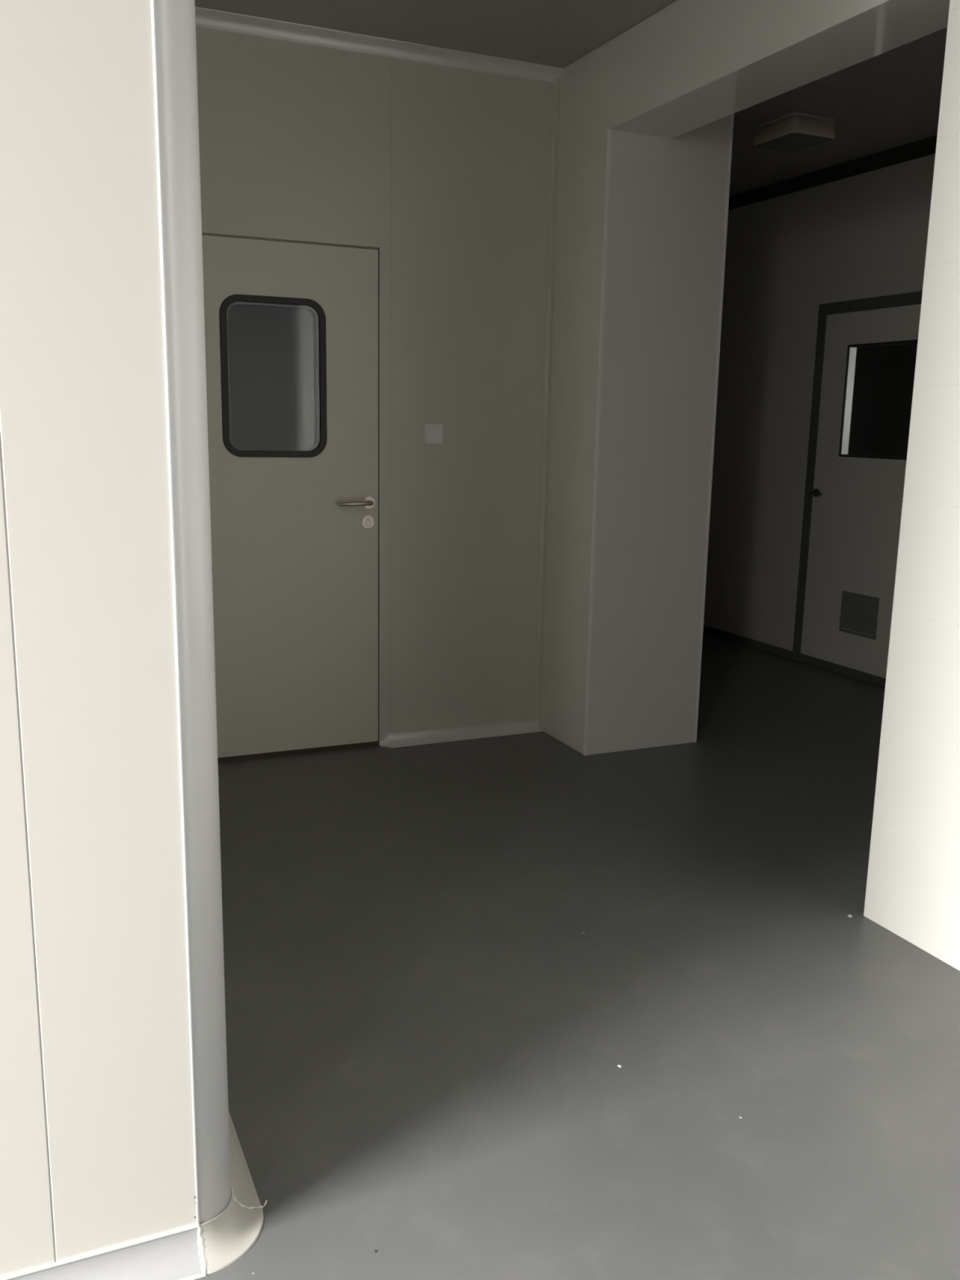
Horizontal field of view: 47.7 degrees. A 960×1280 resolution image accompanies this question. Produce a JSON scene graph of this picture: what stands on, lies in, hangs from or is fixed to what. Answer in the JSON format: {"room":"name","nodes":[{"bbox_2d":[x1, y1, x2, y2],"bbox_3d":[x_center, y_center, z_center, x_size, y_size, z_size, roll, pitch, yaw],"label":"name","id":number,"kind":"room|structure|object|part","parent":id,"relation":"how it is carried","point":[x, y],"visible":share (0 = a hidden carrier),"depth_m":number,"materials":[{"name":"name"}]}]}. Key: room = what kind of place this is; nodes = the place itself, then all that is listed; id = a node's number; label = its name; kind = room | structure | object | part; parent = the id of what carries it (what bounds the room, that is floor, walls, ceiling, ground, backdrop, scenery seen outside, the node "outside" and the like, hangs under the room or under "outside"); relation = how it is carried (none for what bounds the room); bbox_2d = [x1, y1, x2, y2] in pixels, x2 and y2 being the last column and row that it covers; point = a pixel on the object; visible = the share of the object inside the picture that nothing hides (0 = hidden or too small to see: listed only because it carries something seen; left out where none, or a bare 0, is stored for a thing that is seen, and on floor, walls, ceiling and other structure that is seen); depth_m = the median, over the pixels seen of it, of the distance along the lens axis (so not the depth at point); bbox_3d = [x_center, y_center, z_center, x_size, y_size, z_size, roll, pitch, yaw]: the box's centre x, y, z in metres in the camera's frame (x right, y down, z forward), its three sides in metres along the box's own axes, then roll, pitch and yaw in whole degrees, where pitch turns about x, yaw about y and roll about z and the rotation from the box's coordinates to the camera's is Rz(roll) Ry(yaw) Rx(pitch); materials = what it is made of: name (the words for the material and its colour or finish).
{"room":"clean room","nodes":[
{"label":"clean room","id":0,"kind":"room"},
{"bbox_2d":[0,0,196,1277],"bbox_3d":[-1.898,-0.252,0.974,3.137,2.842,0.050,-4,12,-24],"label":"wall","id":1,"kind":"structure","parent":0,"point":[97,1145],"depth_m":1.60,"materials":[{"name":"white paint"}]},
{"bbox_2d":[0,1223,205,1279],"bbox_3d":[-1.902,1.123,1.199,3.137,0.056,0.058,-4,12,-24],"label":"baseboard","id":2,"kind":"structure","parent":1,"relation":"attached to","point":[173,1255],"depth_m":1.80,"materials":[{"name":"grey plastic"}]},
{"bbox_2d":[151,0,231,1225],"bbox_3d":[-0.429,-0.380,1.610,0.023,2.787,0.098,6,12,22],"label":"trim","id":3,"kind":"structure","parent":1,"relation":"attached to","point":[173,21],"depth_m":1.65,"materials":[{"name":"white plastic"}]},
{"bbox_2d":[195,26,552,745],"bbox_3d":[-0.617,-0.920,4.431,2.020,2.842,0.050,-4,12,-24],"label":"wall","id":4,"kind":"structure","parent":0,"point":[442,171],"depth_m":4.53,"materials":[{"name":"white paint"}]},
{"bbox_2d":[201,232,378,762],"bbox_3d":[-0.841,-0.526,4.379,0.916,2.082,0.112,-4,12,-24],"label":"door","id":5,"kind":"structure","parent":4,"relation":"in","point":[291,327],"depth_m":4.41,"materials":[{"name":"beige metal"}]},
{"bbox_3d":[-0.814,-1.034,4.296,0.376,0.576,0.004,-4,12,-24],"label":"glass pane","id":6,"kind":"part","parent":5,"relation":"part of","materials":[{"name":"clear glass"}]},
{"bbox_3d":[-0.511,-0.565,4.488,0.147,0.021,0.054,-4,12,-24],"label":"lever","id":7,"kind":"part","parent":5,"relation":"part of","materials":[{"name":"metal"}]},
{"bbox_3d":[-0.464,-0.575,4.539,0.052,0.052,0.008,-4,12,-24],"label":"handle","id":8,"kind":"part","parent":5,"relation":"part of","materials":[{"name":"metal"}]},
{"bbox_2d":[195,6,563,83],"bbox_3d":[-0.557,-2.281,4.118,1.950,0.048,0.048,-4,12,-24],"label":"trim","id":9,"kind":"structure","parent":4,"relation":"attached to","point":[204,17],"depth_m":4.19,"materials":[{"name":"plastic"}]},
{"bbox_2d":[423,423,443,444],"bbox_3d":[-0.196,-0.873,4.594,0.086,0.086,0.014,-4,12,-24],"label":"light switch","id":10,"kind":"object","parent":4,"relation":"attached to","point":[433,433],"visible":1,"depth_m":4.59,"materials":[{"name":"white plastic"}]},
{"bbox_2d":[379,719,542,747],"bbox_3d":[-0.073,0.420,4.899,0.779,0.051,0.051,-4,12,-24],"label":"baseboard","id":11,"kind":"structure","parent":4,"relation":"attached to","point":[461,733],"depth_m":4.90,"materials":[{"name":"plastic"}]},
{"bbox_2d":[533,77,560,720],"bbox_3d":[0.293,-0.982,4.786,0.024,2.766,0.024,-4,12,-24],"label":"trim","id":12,"kind":"structure","parent":4,"relation":"attached to","point":[556,86],"depth_m":4.77,"materials":[{"name":"beige metal"}]},
{"bbox_2d":[195,0,947,195],"bbox_3d":[1.676,-1.769,1.392,10.800,0.100,14.200,-4,12,-24],"label":"ceiling","id":13,"kind":"structure","parent":0,"point":[891,99],"depth_m":4.25,"materials":[{"name":"white paint"}]},
{"bbox_2d":[753,111,835,152],"bbox_3d":[1.511,-2.440,5.220,0.266,0.094,0.316,-4,12,-24],"label":"ceiling light","id":14,"kind":"object","parent":13,"relation":"attached to","point":[795,131],"visible":1,"depth_m":5.12,"materials":[{"name":"white plastic"}]},
{"bbox_3d":[1.510,-2.395,5.229,0.250,0.002,0.300,-4,12,-24],"label":"panel","id":15,"kind":"part","parent":14,"relation":"part of","materials":[{"name":"white plastic"}]},
{"bbox_2d":[193,631,959,1279],"bbox_3d":[1.622,1.125,1.971,10.800,0.120,14.200,-4,12,-24],"label":"floor","id":16,"kind":"structure","parent":0,"point":[427,1038],"depth_m":2.63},
{"bbox_2d":[538,38,731,755],"bbox_3d":[0.641,-0.959,4.741,0.573,2.842,0.496,-4,12,-24],"label":"wall pillar","id":17,"kind":"structure","parent":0,"point":[668,195],"depth_m":4.54,"materials":[{"name":"white paint"}]},
{"bbox_2d":[693,113,733,742],"bbox_3d":[0.998,-0.931,4.635,0.012,2.842,0.012,-4,12,-24],"label":"trim","id":18,"kind":"structure","parent":17,"relation":"attached to","point":[732,114],"depth_m":4.63,"materials":[{"name":"white plastic"}]},
{"bbox_2d":[609,0,959,970],"bbox_3d":[1.379,-0.548,2.762,0.291,2.842,3.798,-4,12,-24],"label":"wall","id":19,"kind":"structure","parent":0,"point":[913,886],"depth_m":2.98,"materials":[{"name":"white paint"}]},
{"bbox_2d":[583,128,611,755],"bbox_3d":[0.478,-0.738,4.441,0.012,2.521,0.012,-4,12,-24],"label":"trim","id":20,"kind":"structure","parent":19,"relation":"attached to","point":[609,131],"depth_m":4.42,"materials":[{"name":"white plastic"}]},
{"bbox_2d":[703,153,935,650],"bbox_3d":[3.695,-0.489,2.681,0.060,2.842,14.000,-4,12,-24],"label":"wall","id":21,"kind":"structure","parent":0,"point":[864,235],"depth_m":6.70,"materials":[{"name":"white paint"}]},
{"bbox_2d":[702,624,792,658],"bbox_3d":[1.392,-0.157,7.918,0.012,0.050,2.684,-4,12,-24],"label":"baseboard","id":22,"kind":"structure","parent":21,"relation":"attached to","point":[775,650],"depth_m":7.09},
{"bbox_2d":[728,135,937,210],"bbox_3d":[2.438,-2.413,5.101,0.065,0.065,7.730,-4,12,-24],"label":"trim","id":23,"kind":"structure","parent":21,"relation":"attached to","point":[925,147],"depth_m":6.08,"materials":[{"name":"black"}]},
{"bbox_2d":[791,290,922,686],"bbox_3d":[2.184,-0.812,6.016,0.119,2.110,1.115,-4,12,-24],"label":"door","id":24,"kind":"structure","parent":21,"relation":"in","point":[866,348],"depth_m":6.14,"materials":[{"name":"grey metal"}]},
{"bbox_3d":[1.983,-0.866,6.394,0.059,0.048,0.114,-4,12,-24],"label":"handle","id":25,"kind":"part","parent":24,"relation":"part of","materials":[{"name":"black metal"}]},
{"bbox_2d":[839,590,879,639],"bbox_3d":[2.157,-0.144,6.177,0.008,0.236,0.289,-4,12,-24],"label":"vent grille","id":26,"kind":"object","parent":24,"relation":"attached to","point":[859,610],"depth_m":6.17,"materials":[{"name":"grey metal"}]},
{"bbox_3d":[2.186,-1.310,5.946,0.004,0.594,0.517,-4,12,-24],"label":"glass pane","id":27,"kind":"part","parent":24,"relation":"part of","materials":[{"name":"clear glass"}]},
{"bbox_3d":[-0.975,-0.607,2.834,0.050,2.842,2.637,-4,12,-24],"label":"wall partition","id":28,"kind":"structure","parent":0,"visible":0},
{"bbox_2d":[228,1111,261,1207],"bbox_3d":[-0.952,0.756,3.129,0.055,0.055,2.637,-4,12,-24],"label":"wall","id":29,"kind":"structure","parent":28,"relation":"attached to","point":[244,1191],"depth_m":2.04,"materials":[{"name":"white paint"}]},
{"bbox_2d":[197,1188,266,1275],"bbox_3d":[-0.425,1.014,1.887,0.075,0.055,0.187,5,12,21],"label":"trim","id":30,"kind":"structure","parent":29,"relation":"attached to","point":[223,1239],"depth_m":1.87,"materials":[{"name":"beige plastic"}]}
]}

